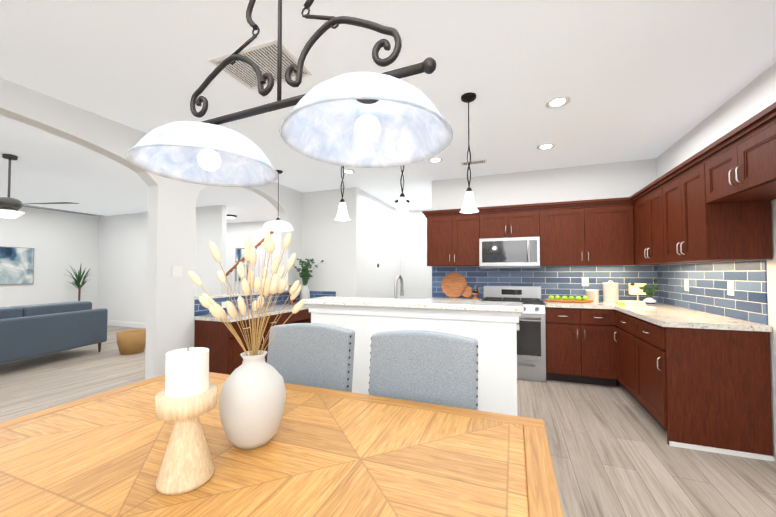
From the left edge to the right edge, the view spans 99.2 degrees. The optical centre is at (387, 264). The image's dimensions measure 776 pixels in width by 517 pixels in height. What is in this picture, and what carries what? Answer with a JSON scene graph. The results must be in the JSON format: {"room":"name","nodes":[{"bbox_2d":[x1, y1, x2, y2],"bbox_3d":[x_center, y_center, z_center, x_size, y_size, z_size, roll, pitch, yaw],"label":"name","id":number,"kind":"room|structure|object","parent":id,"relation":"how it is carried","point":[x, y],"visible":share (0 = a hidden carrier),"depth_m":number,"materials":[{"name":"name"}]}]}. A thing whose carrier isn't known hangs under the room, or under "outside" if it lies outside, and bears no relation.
{"room":"kitchen dining area","nodes":[
{"label":"kitchen dining area","id":0,"kind":"room"},
{"bbox_2d":[0,207,98,308],"bbox_3d":[-8.251,0.083,5.946,0.120,2.700,9.320,-1,-2,21],"label":"wall","id":1,"kind":"structure","parent":0,"point":[60,242],"depth_m":7.50,"materials":[{"name":"white paint"}]},
{"bbox_2d":[0,246,33,284],"bbox_3d":[-7.825,0.025,6.856,0.030,0.780,0.680,-1,-2,21],"label":"picture","id":2,"kind":"object","parent":1,"relation":"attached to","point":[16,265],"visible":0.94,"depth_m":6.92,"materials":[{"name":"blue"}]},
{"bbox_2d":[0,78,301,379],"bbox_3d":[-2.803,0.000,2.588,0.150,2.700,6.900,-1,-2,21],"label":"wall","id":3,"kind":"structure","parent":0,"point":[170,319],"depth_m":3.48,"materials":[{"name":"white paint"}]},
{"bbox_2d":[172,266,181,276],"bbox_3d":[-2.321,0.076,3.634,0.006,0.115,0.115,-1,-2,21],"label":"light switch","id":4,"kind":"object","parent":3,"relation":"attached to","point":[176,271],"visible":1,"depth_m":3.63,"materials":[{"name":"white plastic"}]},
{"bbox_2d":[194,290,288,299],"bbox_3d":[-2.011,0.414,4.652,0.200,0.030,1.696,-1,-2,21],"label":"ledge cap","id":5,"kind":"object","parent":3,"relation":"on","point":[222,295],"visible":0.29,"depth_m":4.30,"materials":[{"name":"stone"}]},
{"bbox_2d":[194,291,335,315],"bbox_3d":[-1.560,0.526,4.681,0.680,0.188,2.080,-1,-2,21],"label":"tile backsplash","id":6,"kind":"structure","parent":3,"relation":"attached to","point":[199,309],"depth_m":4.84,"materials":[{"name":"blue tile"}]},
{"bbox_2d":[97,205,226,322],"bbox_3d":[-5.356,0.125,7.629,4.100,2.700,0.120,-1,-2,21],"label":"wall","id":7,"kind":"structure","parent":0,"point":[122,270],"depth_m":7.80,"materials":[{"name":"white paint"}]},
{"bbox_2d":[107,320,145,328],"bbox_3d":[-5.366,1.409,7.529,4.070,0.128,0.014,-1,-2,21],"label":"baseboard","id":8,"kind":"structure","parent":7,"relation":"attached to","point":[126,324],"depth_m":7.84,"materials":[{"name":"white"}]},
{"bbox_2d":[226,209,431,298],"bbox_3d":[-2.487,0.151,8.680,8.720,2.700,0.120,-1,-2,21],"label":"wall","id":9,"kind":"structure","parent":0,"point":[416,272],"depth_m":7.52,"materials":[{"name":"white paint"}]},
{"bbox_2d":[235,248,248,261],"bbox_3d":[-4.066,-0.266,9.207,0.460,0.400,0.030,-1,-2,21],"label":"framed picture","id":10,"kind":"object","parent":9,"relation":"attached to","point":[239,254],"visible":0.57,"depth_m":9.23,"materials":[{"name":"blue"}]},
{"bbox_2d":[235,265,248,280],"bbox_3d":[-4.066,0.234,9.195,0.460,0.460,0.030,-1,-2,21],"label":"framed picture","id":11,"kind":"object","parent":9,"relation":"attached to","point":[239,276],"visible":0.36,"depth_m":9.24,"materials":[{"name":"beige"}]},
{"bbox_2d":[302,187,400,298],"bbox_3d":[-0.676,0.102,6.700,1.210,2.700,2.300,-1,-2,21],"label":"wall block","id":12,"kind":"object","parent":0,"point":[359,247],"visible":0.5,"depth_m":5.69,"materials":[{"name":"white paint"}]},
{"bbox_2d":[0,325,775,516],"bbox_3d":[-2.605,1.418,3.708,11.400,0.080,9.600,-1,-2,21],"label":"floor","id":13,"kind":"structure","parent":0,"point":[613,453],"depth_m":2.46,"materials":[{"name":"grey wood"}]},
{"bbox_2d":[0,301,107,363],"bbox_3d":[-5.209,0.981,4.435,0.920,0.830,2.160,0,-1,8],"label":"sofa","id":14,"kind":"object","parent":13,"relation":"on","point":[29,331],"visible":1,"depth_m":4.62,"materials":[{"name":"blue fabric"}]},
{"bbox_2d":[65,265,90,300],"bbox_3d":[-7.090,0.704,7.556,0.680,1.538,0.620,-1,-2,21],"label":"floor plant","id":15,"kind":"object","parent":13,"relation":"on","point":[78,279],"visible":0.44,"depth_m":7.53,"materials":[{"name":"green plant"}]},
{"bbox_2d":[116,329,145,354],"bbox_3d":[-4.116,1.248,5.312,0.400,0.340,0.400,-1,-2,21],"label":"basket","id":16,"kind":"object","parent":13,"relation":"on","point":[130,342],"visible":0.96,"depth_m":5.18,"materials":[{"name":"brown wicker"}]},
{"bbox_2d":[194,310,285,374],"bbox_3d":[-1.827,1.019,4.154,0.540,0.740,0.920,-1,-2,21],"label":"base cabinet","id":17,"kind":"object","parent":13,"relation":"on","point":[216,337],"depth_m":3.74,"materials":[{"name":"brown wood"}]},
{"bbox_2d":[195,302,308,321],"bbox_3d":[-1.621,0.642,4.695,0.550,0.040,2.064,-1,-2,21],"label":"countertop","id":18,"kind":"structure","parent":17,"relation":"on","point":[276,309],"depth_m":4.28,"materials":[{"name":"white stone"}]},
{"bbox_2d":[289,285,296,304],"bbox_3d":[-1.531,0.483,5.317,0.056,0.310,0.230,0,-1,1],"label":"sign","id":19,"kind":"object","parent":18,"relation":"on","point":[293,302],"visible":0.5,"depth_m":5.22,"materials":[{"name":"brown wood"}]},
{"bbox_2d":[293,258,322,299],"bbox_3d":[-1.349,0.265,5.429,0.475,0.748,0.406,-1,-2,21],"label":"plant","id":20,"kind":"object","parent":18,"relation":"on","point":[305,274],"visible":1,"depth_m":5.40,"materials":[{"name":"green plant"}]},
{"bbox_2d":[226,231,280,293],"bbox_3d":[-2.379,0.140,8.048,3.850,2.690,0.976,-1,-2,21],"label":"stair railing","id":21,"kind":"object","parent":13,"relation":"on","point":[261,243],"depth_m":7.85,"materials":[{"name":"white paint"}]},
{"bbox_2d":[0,372,563,516],"bbox_3d":[-0.581,0.923,0.695,1.790,0.760,1.700,-1,-2,21],"label":"dining table","id":22,"kind":"object","parent":13,"relation":"on","point":[323,452],"visible":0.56,"depth_m":0.91,"materials":[{"name":"brown wood"}]},
{"bbox_2d":[155,347,216,494],"bbox_3d":[-0.513,0.379,0.844,0.136,0.332,0.136,-1,-2,21],"label":"candle holder","id":23,"kind":"object","parent":22,"relation":"on","point":[185,398],"visible":1,"depth_m":0.81,"materials":[{"name":"brown wood"}]},
{"bbox_2d":[189,231,303,449],"bbox_3d":[-0.430,0.220,1.068,0.336,0.662,0.367,-1,-2,21],"label":"vase","id":24,"kind":"object","parent":22,"relation":"on","point":[252,399],"visible":1,"depth_m":0.99,"materials":[{"name":"grey ceramic"}]},
{"bbox_2d":[286,310,310,323],"bbox_3d":[-1.349,1.050,5.416,0.540,0.740,0.500,-1,-2,21],"label":"base cabinet","id":25,"kind":"object","parent":13,"relation":"on","point":[302,316],"depth_m":4.92,"materials":[{"name":"brown wood"}]},
{"bbox_2d":[267,323,354,391],"bbox_3d":[-0.500,0.816,1.489,0.500,1.014,0.606,-1,-2,21],"label":"dining chair","id":26,"kind":"object","parent":13,"relation":"on","point":[314,355],"visible":0.33,"depth_m":1.68,"materials":[{"name":"fabric"}]},
{"bbox_2d":[306,304,520,415],"bbox_3d":[0.127,0.835,2.537,1.666,1.028,0.176,-1,-2,21],"label":"kitchen island","id":27,"kind":"structure","parent":13,"relation":"on","point":[493,334],"depth_m":2.33,"materials":[{"name":"white paint"}]},
{"bbox_2d":[302,296,523,311],"bbox_3d":[0.144,0.302,2.594,1.700,0.038,0.365,-1,-2,21],"label":"bar","id":28,"kind":"object","parent":27,"relation":"on","point":[499,306],"visible":0.9,"depth_m":2.42,"materials":[{"name":"white stone"}]},
{"bbox_2d":[368,330,477,409],"bbox_3d":[0.067,0.810,1.264,0.500,1.014,0.606,-1,-2,21],"label":"dining chair","id":29,"kind":"object","parent":13,"relation":"on","point":[437,368],"visible":0.31,"depth_m":1.46,"materials":[{"name":"fabric"}]},
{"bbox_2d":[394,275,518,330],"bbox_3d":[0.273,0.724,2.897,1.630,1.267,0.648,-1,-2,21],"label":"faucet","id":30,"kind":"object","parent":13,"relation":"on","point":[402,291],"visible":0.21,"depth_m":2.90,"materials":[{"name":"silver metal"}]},
{"bbox_2d":[482,286,545,381],"bbox_3d":[1.605,0.842,4.279,0.744,1.100,0.707,-1,-2,21],"label":"range","id":31,"kind":"object","parent":13,"relation":"on","point":[531,348],"visible":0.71,"depth_m":3.95,"materials":[{"name":"silver metal"}]},
{"bbox_2d":[545,305,573,381],"bbox_3d":[2.174,0.948,4.111,0.424,0.880,0.620,-1,-2,21],"label":"base cabinet","id":32,"kind":"object","parent":13,"relation":"on","point":[559,319],"depth_m":3.86,"materials":[{"name":"brown wood"}]},
{"bbox_2d":[574,305,613,386],"bbox_3d":[2.442,0.944,3.976,0.422,0.880,0.682,-1,-2,21],"label":"base cabinet","id":33,"kind":"object","parent":13,"relation":"on","point":[593,355],"depth_m":3.74,"materials":[{"name":"brown wood"}]},
{"bbox_2d":[543,301,613,308],"bbox_3d":[2.295,0.487,4.071,0.688,0.040,0.630,-1,-2,21],"label":"countertop","id":34,"kind":"structure","parent":33,"relation":"on","point":[593,305],"depth_m":3.80,"materials":[{"name":"beige stone"}]},
{"bbox_2d":[544,296,592,302],"bbox_3d":[2.246,0.428,4.118,0.550,0.077,0.198,-1,-2,21],"label":"tray","id":35,"kind":"object","parent":34,"relation":"on","point":[577,299],"visible":1,"depth_m":4.07,"materials":[{"name":"brown wood"}]},
{"bbox_2d":[585,289,598,301],"bbox_3d":[2.567,0.391,4.147,0.148,0.154,0.148,-1,-2,21],"label":"canister","id":36,"kind":"object","parent":34,"relation":"on","point":[592,294],"visible":0.83,"depth_m":4.09,"materials":[{"name":"white ceramic"}]},
{"bbox_2d":[610,309,637,400],"bbox_3d":[2.664,0.926,3.243,0.638,0.880,0.697,-1,-2,21],"label":"base cabinet","id":37,"kind":"object","parent":13,"relation":"on","point":[622,341],"depth_m":3.38,"materials":[{"name":"brown wood"}]},
{"bbox_2d":[634,317,774,461],"bbox_3d":[2.481,0.913,2.700,0.595,0.880,0.695,-1,-2,21],"label":"base cabinet","id":38,"kind":"object","parent":13,"relation":"on","point":[691,379],"depth_m":2.39,"materials":[{"name":"brown wood"}]},
{"bbox_2d":[606,303,771,332],"bbox_3d":[2.679,0.466,3.252,0.608,0.040,1.890,-1,-2,21],"label":"countertop","id":39,"kind":"structure","parent":38,"relation":"on","point":[668,316],"depth_m":2.64,"materials":[{"name":"beige stone"}]},
{"bbox_2d":[602,280,618,302],"bbox_3d":[2.746,0.330,4.070,0.168,0.272,0.168,-1,-2,21],"label":"canister","id":40,"kind":"object","parent":39,"relation":"on","point":[610,292],"visible":1,"depth_m":4.00,"materials":[{"name":"white ceramic"}]},
{"bbox_2d":[617,300,645,305],"bbox_3d":[2.776,0.436,3.766,0.220,0.044,0.152,0,-1,9],"label":"books","id":41,"kind":"object","parent":39,"relation":"on","point":[629,302],"visible":1,"depth_m":3.70,"materials":[{"name":"yellow paper"}]},
{"bbox_2d":[629,283,646,299],"bbox_3d":[3.047,0.347,4.030,0.150,0.235,0.100,-1,-2,21],"label":"cookbook stand","id":42,"kind":"object","parent":39,"relation":"on","point":[635,290],"visible":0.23,"depth_m":3.99,"materials":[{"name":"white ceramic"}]},
{"bbox_2d":[630,280,658,303],"bbox_3d":[2.998,0.318,3.845,0.280,0.286,0.187,-1,-2,21],"label":"potted plant","id":43,"kind":"object","parent":39,"relation":"on","point":[647,290],"visible":1,"depth_m":3.83,"materials":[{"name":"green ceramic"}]},
{"bbox_2d":[0,0,775,222],"bbox_3d":[-2.605,-1.371,3.777,11.400,0.100,9.600,-1,-2,21],"label":"ceiling","id":44,"kind":"structure","parent":0,"point":[640,79],"depth_m":2.34,"materials":[{"name":"white paint"}]},
{"bbox_2d":[0,154,89,217],"bbox_3d":[-4.538,-0.935,4.022,1.606,0.760,1.534,-1,-2,21],"label":"ceiling fan","id":45,"kind":"object","parent":44,"relation":"hanging from","point":[10,207],"visible":1,"depth_m":3.94,"materials":[{"name":"grey"}]},
{"bbox_2d":[226,214,236,219],"bbox_3d":[-3.892,-1.163,8.165,0.300,0.100,0.300,-1,-2,21],"label":"light","id":46,"kind":"object","parent":44,"relation":"attached to","point":[230,217],"visible":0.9,"depth_m":8.09,"materials":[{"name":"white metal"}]},
{"bbox_2d":[208,39,312,89],"bbox_3d":[-0.866,-1.355,2.272,0.560,0.008,0.380,-1,-2,21],"label":"ceiling vent","id":47,"kind":"object","parent":44,"relation":"in","point":[263,56],"visible":0.62,"depth_m":2.23,"materials":[{"name":"white metal"}]},
{"bbox_2d":[262,170,293,231],"bbox_3d":[-1.524,-0.892,4.585,0.422,0.819,0.422,-1,-2,21],"label":"dome pendant light","id":48,"kind":"object","parent":44,"relation":"hanging from","point":[277,225],"visible":1,"depth_m":4.50,"materials":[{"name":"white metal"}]},
{"bbox_2d":[125,0,452,186],"bbox_3d":[-0.305,-0.842,1.080,1.071,1.093,0.707,-1,-2,21],"label":"chandelier","id":49,"kind":"object","parent":44,"relation":"hanging from","point":[388,119],"visible":1,"depth_m":0.90,"materials":[{"name":"white glass"}]},
{"bbox_2d":[334,166,350,220],"bbox_3d":[-0.419,-0.874,3.043,0.156,0.930,0.156,-1,-2,21],"label":"mini pendant light","id":50,"kind":"object","parent":44,"relation":"hanging from","point":[342,214],"visible":0.69,"depth_m":3.01,"materials":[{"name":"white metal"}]},
{"bbox_2d":[342,170,354,173],"bbox_3d":[-0.552,-1.297,4.623,0.186,0.006,0.186,-1,-2,21],"label":"recessed light","id":51,"kind":"object","parent":44,"relation":"in","point":[349,171],"visible":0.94,"depth_m":4.61,"materials":[{"name":"white"}]},
{"bbox_2d":[394,166,410,217],"bbox_3d":[0.123,-0.879,2.837,0.156,0.930,0.156,-1,-2,21],"label":"mini pendant light","id":52,"kind":"object","parent":44,"relation":"hanging from","point":[402,211],"visible":0.69,"depth_m":2.80,"materials":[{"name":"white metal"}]},
{"bbox_2d":[428,158,442,162],"bbox_3d":[0.594,-1.309,4.146,0.186,0.006,0.186,-1,-2,21],"label":"recessed light","id":53,"kind":"object","parent":44,"relation":"in","point":[434,160],"visible":1,"depth_m":4.14,"materials":[{"name":"white"}]},
{"bbox_2d":[459,92,478,213],"bbox_3d":[0.647,-0.884,2.639,0.156,0.930,0.156,-1,-2,21],"label":"mini pendant light","id":54,"kind":"object","parent":44,"relation":"hanging from","point":[469,206],"visible":1,"depth_m":2.62,"materials":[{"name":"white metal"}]},
{"bbox_2d":[460,159,486,165],"bbox_3d":[1.097,-1.306,4.233,0.320,0.008,0.160,-1,-2,21],"label":"ceiling vent","id":55,"kind":"object","parent":44,"relation":"in","point":[476,162],"visible":0.9,"depth_m":4.22,"materials":[{"name":"white metal"}]},
{"bbox_2d":[537,143,554,149],"bbox_3d":[1.772,-1.320,3.699,0.186,0.006,0.186,-1,-2,21],"label":"recessed light","id":56,"kind":"object","parent":44,"relation":"in","point":[547,146],"visible":1,"depth_m":3.69,"materials":[{"name":"white"}]},
{"bbox_2d":[545,96,569,107],"bbox_3d":[1.407,-1.344,2.736,0.186,0.006,0.186,-1,-2,21],"label":"recessed light","id":57,"kind":"object","parent":44,"relation":"in","point":[558,102],"visible":1,"depth_m":2.73,"materials":[{"name":"white"}]},
{"bbox_2d":[426,297,481,300],"bbox_3d":[0.913,0.500,4.595,0.757,0.040,0.630,-1,-2,21],"label":"countertop","id":58,"kind":"structure","parent":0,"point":[435,298],"depth_m":4.69,"materials":[{"name":"white stone"}]},
{"bbox_2d":[442,273,472,297],"bbox_3d":[1.014,0.302,4.833,0.460,0.363,0.107,-1,-2,21],"label":"cutting board","id":59,"kind":"object","parent":58,"relation":"on","point":[454,285],"visible":0.9,"depth_m":4.83,"materials":[{"name":"brown wood"}]},
{"bbox_2d":[471,284,479,298],"bbox_3d":[1.220,0.378,4.615,0.124,0.203,0.124,-1,-2,21],"label":"cloche","id":60,"kind":"object","parent":58,"relation":"on","point":[475,290],"visible":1,"depth_m":4.58,"materials":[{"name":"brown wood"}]},
{"bbox_2d":[432,158,655,297],"bbox_3d":[2.068,0.049,4.580,2.945,2.700,0.120,-1,-2,21],"label":"wall","id":61,"kind":"structure","parent":0,"point":[608,180],"depth_m":4.49,"materials":[{"name":"white paint"}]},
{"bbox_2d":[426,210,481,265],"bbox_3d":[0.955,-0.341,4.750,0.730,0.730,0.349,-1,-2,21],"label":"upper cabinet","id":62,"kind":"object","parent":61,"relation":"attached to","point":[452,239],"depth_m":4.58,"materials":[{"name":"brown wood"}]},
{"bbox_2d":[482,206,541,238],"bbox_3d":[1.642,-0.531,4.494,0.740,0.364,0.349,-1,-2,21],"label":"upper cabinet","id":63,"kind":"object","parent":61,"relation":"attached to","point":[526,221],"depth_m":4.31,"materials":[{"name":"brown wood"}]},
{"bbox_2d":[479,237,539,268],"bbox_3d":[1.624,-0.147,4.436,0.734,0.395,0.445,-1,-2,21],"label":"microwave","id":64,"kind":"object","parent":63,"relation":"attached to","point":[509,253],"visible":1,"depth_m":4.27,"materials":[{"name":"silver metal"}]},
{"bbox_2d":[432,265,655,300],"bbox_3d":[1.990,0.238,4.536,2.822,0.479,0.008,-1,-2,21],"label":"tile backsplash","id":65,"kind":"structure","parent":61,"relation":"attached to","point":[554,281],"depth_m":4.42,"materials":[{"name":"blue tile"}]},
{"bbox_2d":[582,277,588,285],"bbox_3d":[2.573,0.222,4.307,0.075,0.115,0.006,-1,-2,21],"label":"electrical outlet","id":66,"kind":"object","parent":65,"relation":"attached to","point":[585,281],"visible":1,"depth_m":4.30,"materials":[{"name":"white plastic"}]},
{"bbox_2d":[540,202,633,265],"bbox_3d":[2.455,-0.355,4.181,1.000,0.730,0.349,-1,-2,21],"label":"upper cabinet","id":67,"kind":"object","parent":61,"relation":"attached to","point":[591,233],"depth_m":4.00,"materials":[{"name":"brown wood"}]},
{"bbox_2d":[656,62,775,460],"bbox_3d":[2.112,-0.047,0.714,0.120,2.700,7.080,-1,-2,21],"label":"wall","id":68,"kind":"structure","parent":0,"point":[755,96],"depth_m":2.50,"materials":[{"name":"white paint"}]},
{"bbox_2d":[634,186,657,264],"bbox_3d":[2.827,-0.377,3.300,0.350,0.730,0.782,-1,-2,21],"label":"upper cabinet","id":69,"kind":"object","parent":68,"relation":"attached to","point":[646,205],"depth_m":3.44,"materials":[{"name":"brown wood"}]},
{"bbox_2d":[656,259,767,324],"bbox_3d":[2.976,0.204,3.167,0.008,0.479,1.830,-1,-2,21],"label":"tile backsplash","id":70,"kind":"structure","parent":68,"relation":"attached to","point":[707,292],"depth_m":2.83,"materials":[{"name":"blue tile"}]},
{"bbox_2d":[684,279,688,290],"bbox_3d":[3.041,0.209,3.362,0.006,0.115,0.075,-1,-2,21],"label":"electrical outlet","id":71,"kind":"object","parent":70,"relation":"attached to","point":[686,284],"visible":1,"depth_m":3.36,"materials":[{"name":"white plastic"}]},
{"bbox_2d":[727,281,733,295],"bbox_3d":[2.782,0.192,2.679,0.006,0.115,0.075,-1,-2,21],"label":"electrical outlet","id":72,"kind":"object","parent":70,"relation":"attached to","point":[730,286],"visible":1,"depth_m":2.68,"materials":[{"name":"white plastic"}]},
{"bbox_2d":[658,158,772,264],"bbox_3d":[2.594,-0.393,2.685,0.350,0.730,0.782,-1,-2,21],"label":"upper cabinet","id":73,"kind":"object","parent":68,"relation":"attached to","point":[689,230],"depth_m":2.45,"materials":[{"name":"brown wood"}]},
{"bbox_2d":[702,142,775,205],"bbox_3d":[2.379,-0.607,2.123,0.350,0.329,0.430,-1,-2,21],"label":"upper cabinet","id":74,"kind":"object","parent":68,"relation":"attached to","point":[711,202],"depth_m":2.27,"materials":[{"name":"brown wood"}]},
{"bbox_2d":[726,110,775,197],"bbox_3d":[2.129,-0.623,1.463,0.350,0.329,1.223,-1,-2,21],"label":"upper cabinet","id":75,"kind":"object","parent":68,"relation":"attached to","point":[751,156],"depth_m":1.93,"materials":[{"name":"brown wood"}]}
]}

